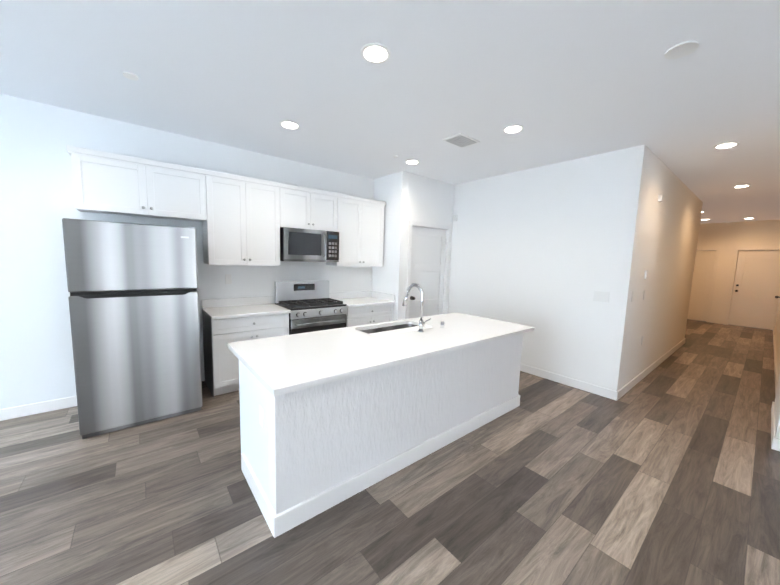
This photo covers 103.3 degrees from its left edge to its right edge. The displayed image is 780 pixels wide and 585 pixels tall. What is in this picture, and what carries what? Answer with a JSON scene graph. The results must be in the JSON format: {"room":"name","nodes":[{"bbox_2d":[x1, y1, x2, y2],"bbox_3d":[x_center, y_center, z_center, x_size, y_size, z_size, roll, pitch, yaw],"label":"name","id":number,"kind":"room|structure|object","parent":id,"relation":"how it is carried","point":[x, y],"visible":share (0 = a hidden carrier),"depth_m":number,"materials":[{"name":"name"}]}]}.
{"room":"kitchen","nodes":[
{"label":"kitchen","id":0,"kind":"room"},
{"bbox_2d":[0,94,373,408],"bbox_3d":[-2.552,-0.316,3.436,8.290,2.830,0.120,-3,8,-39],"label":"wall","id":1,"kind":"structure","parent":0,"point":[37,204],"depth_m":2.90,"materials":[{"name":"paint"}]},
{"bbox_2d":[66,145,209,221],"bbox_3d":[-2.465,-1.039,3.118,1.008,0.520,0.328,-3,8,-39],"label":"upper cabinet","id":2,"kind":"object","parent":1,"relation":"attached to","point":[103,182],"depth_m":2.95,"materials":[{"name":"white wood"}]},
{"bbox_2d":[202,170,281,264],"bbox_3d":[-1.774,-0.841,3.710,0.788,1.000,0.328,-3,8,-39],"label":"upper cabinet","id":3,"kind":"object","parent":1,"relation":"attached to","point":[243,220],"depth_m":3.56,"materials":[{"name":"white wood"}]},
{"bbox_2d":[202,291,369,308],"bbox_3d":[-1.271,0.081,4.444,2.480,0.100,0.020,-3,8,-39],"label":"backsplash","id":4,"kind":"structure","parent":1,"relation":"attached to","point":[213,303],"depth_m":4.00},
{"bbox_2d":[282,183,337,231],"bbox_3d":[-1.150,-1.115,4.184,0.798,0.520,0.328,-3,8,-39],"label":"upper cabinet","id":5,"kind":"object","parent":1,"relation":"attached to","point":[302,207],"depth_m":4.05,"materials":[{"name":"white wood"}]},
{"bbox_2d":[280,227,338,261],"bbox_3d":[-1.117,-0.631,4.186,0.770,0.418,0.462,-3,8,-39],"label":"microwave","id":6,"kind":"object","parent":5,"relation":"attached to","point":[302,245],"visible":1,"depth_m":4.01,"materials":[{"name":"silver metal"}]},
{"bbox_2d":[326,193,385,266],"bbox_3d":[-0.524,-0.914,4.723,0.828,1.000,0.328,-3,8,-39],"label":"upper cabinet","id":7,"kind":"object","parent":1,"relation":"attached to","point":[360,220],"depth_m":4.58,"materials":[{"name":"white wood"}]},
{"bbox_2d":[0,319,779,450],"bbox_3d":[3.110,1.234,3.326,16.560,0.105,7.500,-3,8,-39],"label":"baseboard","id":8,"kind":"structure","parent":1,"relation":"attached to","point":[32,409],"depth_m":3.68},
{"bbox_2d":[0,319,779,584],"bbox_3d":[3.123,1.315,3.348,17.000,0.060,7.900,-3,8,-39],"label":"floor","id":9,"kind":"structure","parent":0,"point":[666,471],"depth_m":1.99,"materials":[{"name":"brown wood"}]},
{"bbox_2d":[62,218,201,438],"bbox_3d":[-2.407,0.265,2.988,0.860,1.780,0.812,-3,8,-39],"label":"fridge","id":10,"kind":"object","parent":9,"relation":"on","point":[134,309],"visible":1,"depth_m":2.63,"materials":[{"name":"silver metal"}]},
{"bbox_2d":[202,313,288,397],"bbox_3d":[-1.744,0.662,3.758,0.828,0.865,0.598,-3,8,-39],"label":"base cabinet","id":11,"kind":"object","parent":9,"relation":"on","point":[221,366],"depth_m":3.41,"materials":[{"name":"white wood"}]},
{"bbox_2d":[202,305,289,320],"bbox_3d":[-1.719,0.216,3.700,0.837,0.035,0.628,-3,8,-39],"label":"countertop","id":12,"kind":"structure","parent":11,"relation":"on","point":[223,311],"depth_m":3.57,"materials":[{"name":"white stone"}]},
{"bbox_2d":[274,280,346,334],"bbox_3d":[-1.068,0.463,4.223,0.790,1.200,0.637,-3,8,-39],"label":"range","id":13,"kind":"object","parent":9,"relation":"on","point":[312,306],"visible":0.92,"depth_m":4.13,"materials":[{"name":"silver metal"}]},
{"bbox_2d":[346,305,392,326],"bbox_3d":[-0.468,0.587,4.793,0.820,0.865,0.598,-3,8,-39],"label":"base cabinet","id":14,"kind":"object","parent":9,"relation":"on","point":[369,314],"depth_m":4.51,"materials":[{"name":"white wood"}]},
{"bbox_2d":[336,297,393,308],"bbox_3d":[-0.443,0.141,4.734,0.835,0.035,0.628,-3,8,-39],"label":"countertop","id":15,"kind":"structure","parent":14,"relation":"on","point":[352,302],"depth_m":4.66,"materials":[{"name":"white stone"}]},
{"bbox_2d":[231,335,522,537],"bbox_3d":[0.113,0.830,2.830,2.636,0.840,0.912,-3,8,-39],"label":"kitchen island","id":16,"kind":"object","parent":9,"relation":"on","point":[329,418],"depth_m":2.06,"materials":[{"name":"white paint"}]},
{"bbox_2d":[228,312,534,398],"bbox_3d":[0.146,0.393,2.805,2.720,0.035,1.036,-3,8,-39],"label":"island countertop","id":17,"kind":"structure","parent":16,"relation":"on","point":[282,365],"depth_m":2.33,"materials":[{"name":"white stone"}]},
{"bbox_2d":[361,324,416,333],"bbox_3d":[0.048,0.491,3.060,0.748,0.219,0.408,-3,8,-39],"label":"sink","id":18,"kind":"object","parent":17,"relation":"in","point":[387,328],"depth_m":3.16,"materials":[{"name":"silver metal"}]},
{"bbox_2d":[402,283,444,332],"bbox_3d":[0.344,0.125,3.058,0.370,0.454,0.300,-3,8,-39],"label":"faucet","id":19,"kind":"object","parent":17,"relation":"on","point":[431,327],"depth_m":2.95,"materials":[{"name":"silver metal"}]},
{"bbox_2d":[0,0,779,223],"bbox_3d":[3.208,-1.567,3.036,17.000,0.080,7.900,-3,8,-39],"label":"ceiling","id":20,"kind":"structure","parent":0,"point":[559,81],"depth_m":2.22,"materials":[{"name":"paint"}]},
{"bbox_2d":[123,72,138,80],"bbox_3d":[-1.903,-1.588,2.266,0.090,0.012,0.090,-3,8,-39],"label":"smoke detector","id":21,"kind":"object","parent":20,"relation":"attached to","point":[130,76],"visible":0.98,"depth_m":2.26,"materials":[{"name":"white plastic"}]},
{"bbox_2d":[280,120,299,128],"bbox_3d":[-0.985,-1.646,3.036,0.190,0.008,0.190,-3,8,-39],"label":"recessed light","id":22,"kind":"object","parent":20,"relation":"in","point":[289,124],"visible":1,"depth_m":3.02,"materials":[{"name":"white plastic"}]},
{"bbox_2d":[361,43,390,63],"bbox_3d":[-0.090,-1.501,1.943,0.190,0.008,0.190,-3,8,-39],"label":"recessed light","id":23,"kind":"object","parent":20,"relation":"in","point":[376,53],"visible":1,"depth_m":1.93,"materials":[{"name":"white plastic"}]},
{"bbox_2d":[405,160,419,163],"bbox_3d":[0.296,-1.721,4.074,0.190,0.008,0.190,-3,8,-39],"label":"recessed light","id":24,"kind":"object","parent":20,"relation":"in","point":[412,161],"visible":1,"depth_m":4.06,"materials":[{"name":"white plastic"}]},
{"bbox_2d":[442,133,479,147],"bbox_3d":[0.762,-1.620,3.300,0.340,0.014,0.240,-3,8,-39],"label":"ceiling vent","id":25,"kind":"object","parent":20,"relation":"in","point":[461,140],"visible":1,"depth_m":3.28,"materials":[{"name":"white plastic"}]},
{"bbox_2d":[503,125,523,133],"bbox_3d":[1.190,-1.576,2.981,0.190,0.008,0.190,-3,8,-39],"label":"recessed light","id":26,"kind":"object","parent":20,"relation":"in","point":[510,129],"visible":1,"depth_m":2.97,"materials":[{"name":"white plastic"}]},
{"bbox_2d":[665,40,698,58],"bbox_3d":[1.723,-1.433,1.825,0.150,0.012,0.150,-3,8,-39],"label":"smoke detector","id":27,"kind":"object","parent":20,"relation":"attached to","point":[682,49],"visible":0.94,"depth_m":1.81,"materials":[{"name":"white plastic"}]},
{"bbox_2d":[713,142,739,148],"bbox_3d":[3.510,-1.533,3.222,0.190,0.008,0.190,-3,8,-39],"label":"recessed light","id":28,"kind":"object","parent":20,"relation":"in","point":[726,145],"visible":1,"depth_m":3.21,"materials":[{"name":"white plastic"}]},
{"bbox_2d":[733,185,750,187],"bbox_3d":[5.449,-1.645,4.781,0.190,0.008,0.190,-3,8,-39],"label":"recessed light","id":29,"kind":"object","parent":20,"relation":"in","point":[739,186],"visible":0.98,"depth_m":4.78,"materials":[{"name":"white plastic"}]},
{"bbox_2d":[372,171,453,320],"bbox_3d":[0.422,-0.432,5.322,1.290,2.830,0.699,-3,8,-39],"label":"wall","id":30,"kind":"structure","parent":0,"point":[405,196],"depth_m":4.78,"materials":[{"name":"paint"}]},
{"bbox_2d":[370,291,393,300],"bbox_3d":[-0.119,0.057,4.976,0.020,0.100,0.608,-3,8,-39],"label":"backsplash","id":31,"kind":"structure","parent":30,"relation":"attached to","point":[385,297],"depth_m":4.92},
{"bbox_2d":[405,220,450,318],"bbox_3d":[0.607,-0.055,5.113,0.970,2.135,0.173,-3,8,-39],"label":"pantry door","id":32,"kind":"structure","parent":30,"relation":"in","point":[428,255],"depth_m":5.08,"materials":[{"name":"white wood"}]},
{"bbox_2d":[448,145,647,390],"bbox_3d":[1.900,-0.293,4.439,0.120,2.830,2.549,-3,8,-39],"label":"wall","id":33,"kind":"structure","parent":0,"point":[546,251],"depth_m":4.00,"materials":[{"name":"paint"}]},
{"bbox_2d":[593,291,609,301],"bbox_3d":[2.489,0.048,3.635,0.007,0.120,0.160,-3,8,-39],"label":"double light switch","id":34,"kind":"object","parent":33,"relation":"attached to","point":[600,296],"visible":1,"depth_m":3.63,"materials":[{"name":"white plastic"}]},
{"bbox_2d":[620,148,702,388],"bbox_3d":[4.393,-0.270,4.904,4.329,2.830,0.120,-3,8,-39],"label":"wall","id":35,"kind":"structure","parent":0,"point":[667,239],"depth_m":4.31,"materials":[{"name":"paint"}]},
{"bbox_2d":[644,270,648,278],"bbox_3d":[3.177,-0.224,3.822,0.100,0.100,0.021,-3,8,-39],"label":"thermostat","id":36,"kind":"object","parent":35,"relation":"attached to","point":[646,274],"visible":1,"depth_m":3.80,"materials":[{"name":"white plastic"}]},
{"bbox_2d":[658,194,663,201],"bbox_3d":[3.387,-1.178,3.860,0.100,0.080,0.034,-3,8,-39],"label":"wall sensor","id":37,"kind":"object","parent":35,"relation":"attached to","point":[660,197],"visible":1,"depth_m":3.83,"materials":[{"name":"white plastic"}]},
{"bbox_2d":[697,220,779,324],"bbox_3d":[9.315,-0.541,8.754,0.180,2.830,2.800,-3,8,-39],"label":"wall","id":38,"kind":"structure","parent":0,"point":[727,238],"depth_m":8.59,"materials":[{"name":"paint"}]},
{"bbox_2d":[687,248,719,321],"bbox_3d":[8.998,-0.244,9.157,0.081,2.135,0.890,-3,8,-39],"label":"closet door","id":39,"kind":"structure","parent":38,"relation":"in","point":[703,283],"depth_m":9.00,"materials":[{"name":"white wood"}]},
{"bbox_2d":[724,247,779,329],"bbox_3d":[9.718,-0.115,8.153,0.130,2.135,1.010,-3,8,-39],"label":"front door","id":40,"kind":"structure","parent":38,"relation":"in","point":[755,289],"depth_m":8.21,"materials":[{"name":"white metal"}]},
{"bbox_2d":[774,308,779,438],"bbox_3d":[6.708,-0.226,5.132,8.449,2.830,0.155,-3,8,-39],"label":"wall","id":41,"kind":"structure","parent":0,"point":[777,400],"depth_m":3.10,"materials":[{"name":"paint"}]},
{"bbox_2d":[773,295,779,337],"bbox_3d":[9.011,-0.027,7.156,0.980,2.135,0.092,-3,8,-39],"label":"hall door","id":42,"kind":"structure","parent":41,"relation":"in","point":[776,319],"depth_m":6.94,"materials":[{"name":"white wood"}]}
]}

